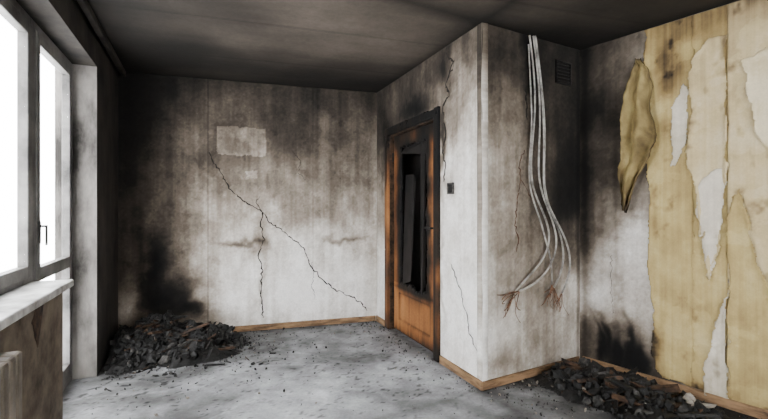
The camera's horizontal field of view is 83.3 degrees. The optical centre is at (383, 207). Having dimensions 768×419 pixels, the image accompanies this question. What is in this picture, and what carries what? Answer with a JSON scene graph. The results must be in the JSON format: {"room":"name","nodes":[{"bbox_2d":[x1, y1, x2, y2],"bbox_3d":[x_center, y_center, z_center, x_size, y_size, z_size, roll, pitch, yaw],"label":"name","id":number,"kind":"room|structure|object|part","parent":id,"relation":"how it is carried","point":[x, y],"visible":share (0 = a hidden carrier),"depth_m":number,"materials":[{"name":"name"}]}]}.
{"room":"fire-damaged room","nodes":[
{"label":"fire-damaged room","id":0,"kind":"room"},
{"bbox_2d":[0,0,117,418],"bbox_3d":[-1.456,-0.010,1.267,0.260,2.560,6.200,0,0,-23],"label":"wall","id":1,"kind":"structure","parent":0,"point":[94,74],"depth_m":3.21,"materials":[{"name":"paint"}]},
{"bbox_2d":[0,0,32,294],"bbox_3d":[-1.651,-0.305,1.608,0.060,1.510,1.780,0,0,-23],"label":"window","id":2,"kind":"structure","parent":1,"relation":"in","point":[19,8],"depth_m":2.34,"materials":[{"name":"paint"}]},
{"bbox_3d":[-1.649,-0.315,1.617,0.050,1.400,1.685,0,0,-23],"label":"sash","id":3,"kind":"part","parent":2,"relation":"part of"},
{"bbox_2d":[0,279,73,330],"bbox_3d":[-1.528,0.430,1.639,0.200,0.040,1.740,0,0,-23],"label":"window sill","id":4,"kind":"structure","parent":1,"relation":"attached to","point":[19,302],"depth_m":1.99,"materials":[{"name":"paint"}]},
{"bbox_2d":[31,304,43,346],"bbox_3d":[-1.647,0.567,2.055,0.001,0.201,0.170,0,0,-23],"label":"plaster","id":5,"kind":"object","parent":1,"relation":"attached to","point":[36,322],"visible":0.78,"depth_m":2.05,"materials":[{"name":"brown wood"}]},
{"bbox_2d":[33,20,71,390],"bbox_3d":[-2.141,0.105,2.812,0.102,2.330,0.820,0,0,-23],"label":"door","id":6,"kind":"structure","parent":1,"relation":"in","point":[42,44],"depth_m":3.02,"materials":[{"name":"paint"}]},
{"bbox_3d":[-1.980,0.150,2.511,0.042,0.140,0.024,0,0,-23],"label":"handle","id":7,"kind":"part","parent":6,"relation":"part of","materials":[{"name":"black metal"}]},
{"bbox_2d":[76,0,125,76],"bbox_3d":[-1.330,-1.264,1.430,0.040,0.048,5.800,0,0,-23],"label":"rail","id":8,"kind":"object","parent":1,"relation":"attached to","point":[84,5],"visible":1,"depth_m":3.10,"materials":[{"name":"metal"}]},
{"bbox_2d":[118,72,376,330],"bbox_3d":[-1.326,-0.010,4.498,2.637,2.561,0.054,0,0,-17],"label":"wall","id":9,"kind":"structure","parent":0,"point":[188,245],"depth_m":4.43,"materials":[{"name":"paint"}]},
{"bbox_2d":[257,212,264,316],"bbox_3d":[-1.272,0.597,4.484,0.080,1.106,0.001,0,0,-17],"label":"crack seam","id":10,"kind":"object","parent":9,"relation":"attached to","point":[263,212],"visible":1,"depth_m":4.49,"materials":[{"name":"black paint"}]},
{"bbox_2d":[209,152,366,309],"bbox_3d":[-0.973,0.299,4.578,1.646,1.716,0.001,0,0,-17],"label":"main crack","id":11,"kind":"object","parent":9,"relation":"attached to","point":[209,152],"visible":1,"depth_m":4.56,"materials":[{"name":"black paint"}]},
{"bbox_2d":[233,315,375,331],"bbox_3d":[-1.010,1.240,4.558,1.916,0.060,0.016,0,0,-17],"label":"baseboard","id":12,"kind":"structure","parent":9,"relation":"attached to","point":[244,328],"depth_m":4.60,"materials":[{"name":"brown wood"}]},
{"bbox_2d":[76,0,738,92],"bbox_3d":[0.850,-1.330,1.950,8.300,0.080,7.100,0,0,0],"label":"ceiling","id":13,"kind":"structure","parent":0,"point":[351,45],"depth_m":3.15,"materials":[{"name":"paint"}]},
{"bbox_2d":[497,35,570,322],"bbox_3d":[1.128,-0.231,3.226,0.716,2.110,0.165,0,0,-30],"label":"hanging cables","id":14,"kind":"object","parent":13,"relation":"hanging from","point":[536,52],"visible":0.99,"depth_m":3.22,"materials":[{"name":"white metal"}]},
{"bbox_2d":[63,321,757,418],"bbox_3d":[0.850,1.303,1.950,8.301,0.065,7.103,0,0,0],"label":"floor","id":15,"kind":"structure","parent":0,"point":[373,390],"depth_m":3.01,"materials":[{"name":"concrete"}]},
{"bbox_2d":[0,351,21,418],"bbox_3d":[-1.210,0.890,1.187,0.129,0.760,0.820,0,0,-23],"label":"radiator","id":16,"kind":"object","parent":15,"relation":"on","point":[10,362],"visible":1,"depth_m":1.46,"materials":[{"name":"metal"}]},
{"bbox_2d":[95,310,351,390],"bbox_3d":[-1.163,1.102,3.584,2.206,0.418,1.731,0,0,-17],"label":"rubble pile","id":17,"kind":"object","parent":15,"relation":"on","point":[155,339],"visible":1,"depth_m":3.62,"materials":[{"name":"black stone"}]},
{"bbox_2d":[92,321,756,418],"bbox_3d":[0.277,1.265,3.024,5.445,0.030,3.556,0,0,0],"label":"debris","id":18,"kind":"object","parent":15,"relation":"on","point":[370,325],"visible":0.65,"depth_m":3.17,"materials":[{"name":"grey wood"}]},
{"bbox_2d":[506,357,761,418],"bbox_3d":[1.600,1.201,2.657,2.050,0.202,1.666,0,0,0],"label":"rubble pile","id":19,"kind":"object","parent":15,"relation":"on","point":[629,395],"visible":1,"depth_m":2.77,"materials":[{"name":"black stone"}]},
{"bbox_2d":[403,147,427,290],"bbox_3d":[0.785,-0.010,4.228,2.101,2.560,0.050,0,0,38],"label":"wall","id":20,"kind":"structure","parent":0,"point":[411,162],"depth_m":4.54,"materials":[{"name":"black"}]},
{"bbox_2d":[377,22,487,381],"bbox_3d":[0.320,-0.022,3.953,0.056,2.585,2.022,0,0,-22],"label":"wall","id":21,"kind":"structure","parent":0,"point":[447,79],"depth_m":3.33,"materials":[{"name":"paint"}]},
{"bbox_2d":[389,119,432,328],"bbox_3d":[0.290,0.247,4.081,0.090,2.045,1.022,0,0,-22],"label":"lining","id":22,"kind":"object","parent":21,"relation":"attached to","point":[391,142],"visible":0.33,"depth_m":4.51,"materials":[{"name":"brown wood"}]},
{"bbox_2d":[392,122,432,351],"bbox_3d":[0.280,0.259,4.086,0.104,1.998,0.974,0,0,-22],"label":"door leaf","id":23,"kind":"structure","parent":22,"relation":"attached to","point":[413,312],"depth_m":4.15,"materials":[{"name":"brown wood"}]},
{"bbox_3d":[0.250,0.175,4.101,0.059,1.490,0.924,0,0,-22],"label":"handle and hinges","id":24,"kind":"part","parent":23,"relation":"part of","materials":[{"name":"black metal"}]},
{"bbox_2d":[401,140,426,295],"bbox_3d":[0.290,0.094,4.122,0.049,1.467,0.564,0,0,-22],"label":"remains","id":25,"kind":"object","parent":23,"relation":"attached to","point":[410,183],"visible":0.88,"depth_m":4.16,"materials":[{"name":"grey wood"}]},
{"bbox_2d":[385,106,440,362],"bbox_3d":[0.247,0.220,4.070,0.050,2.100,1.140,0,0,-22],"label":"door frame","id":26,"kind":"structure","parent":21,"relation":"in","point":[434,114],"depth_m":3.60,"materials":[{"name":"brown wood"}]},
{"bbox_2d":[376,315,481,390],"bbox_3d":[0.297,1.238,3.914,0.016,0.065,1.996,0,0,-22],"label":"baseboard","id":27,"kind":"structure","parent":21,"relation":"attached to","point":[454,368],"depth_m":3.25,"materials":[{"name":"brown wood"}]},
{"bbox_2d":[447,182,453,193],"bbox_3d":[0.521,-0.149,3.381,0.016,0.090,0.089,0,0,-22],"label":"switch box","id":28,"kind":"object","parent":21,"relation":"attached to","point":[450,186],"visible":1,"depth_m":3.39,"materials":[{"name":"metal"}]},
{"bbox_2d":[477,23,579,380],"bbox_3d":[1.146,-0.020,3.303,1.096,2.580,0.056,0,0,-30],"label":"wall column","id":29,"kind":"structure","parent":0,"point":[545,335],"depth_m":3.23,"materials":[{"name":"paint"}]},
{"bbox_2d":[514,150,524,251],"bbox_3d":[1.000,-0.051,3.188,0.110,0.756,0.001,0,0,-30],"label":"rusty crack","id":30,"kind":"object","parent":29,"relation":"attached to","point":[524,150],"visible":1,"depth_m":3.18,"materials":[{"name":"paint"}]},
{"bbox_2d":[482,356,579,390],"bbox_3d":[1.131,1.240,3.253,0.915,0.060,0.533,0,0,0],"label":"baseboard","id":31,"kind":"structure","parent":29,"relation":"attached to","point":[496,382],"depth_m":3.16,"materials":[{"name":"brown wood"}]},
{"bbox_2d":[555,59,571,85],"bbox_3d":[1.423,-1.067,3.427,0.180,0.179,0.014,0,0,-30],"label":"air vent","id":32,"kind":"object","parent":29,"relation":"attached to","point":[563,70],"visible":1,"depth_m":3.43,"materials":[{"name":"black metal"}]},
{"bbox_2d":[580,0,739,390],"bbox_3d":[3.342,-0.010,1.147,0.054,2.562,5.974,0,0,-35],"label":"wall","id":33,"kind":"structure","parent":0,"point":[623,337],"depth_m":3.34,"materials":[{"name":"paint"}]},
{"bbox_2d":[582,356,767,418],"bbox_3d":[3.329,1.238,1.101,0.016,0.065,5.913,0,0,-35],"label":"baseboard","id":34,"kind":"structure","parent":33,"relation":"attached to","point":[750,410],"depth_m":2.79,"materials":[{"name":"brown wood"}]},
{"bbox_2d":[617,0,767,418],"bbox_3d":[2.337,0.129,2.490,0.110,2.826,1.874,0,0,-39],"label":"wallpaper","id":35,"kind":"object","parent":33,"relation":"attached to","point":[698,74],"visible":1,"depth_m":2.82}
]}

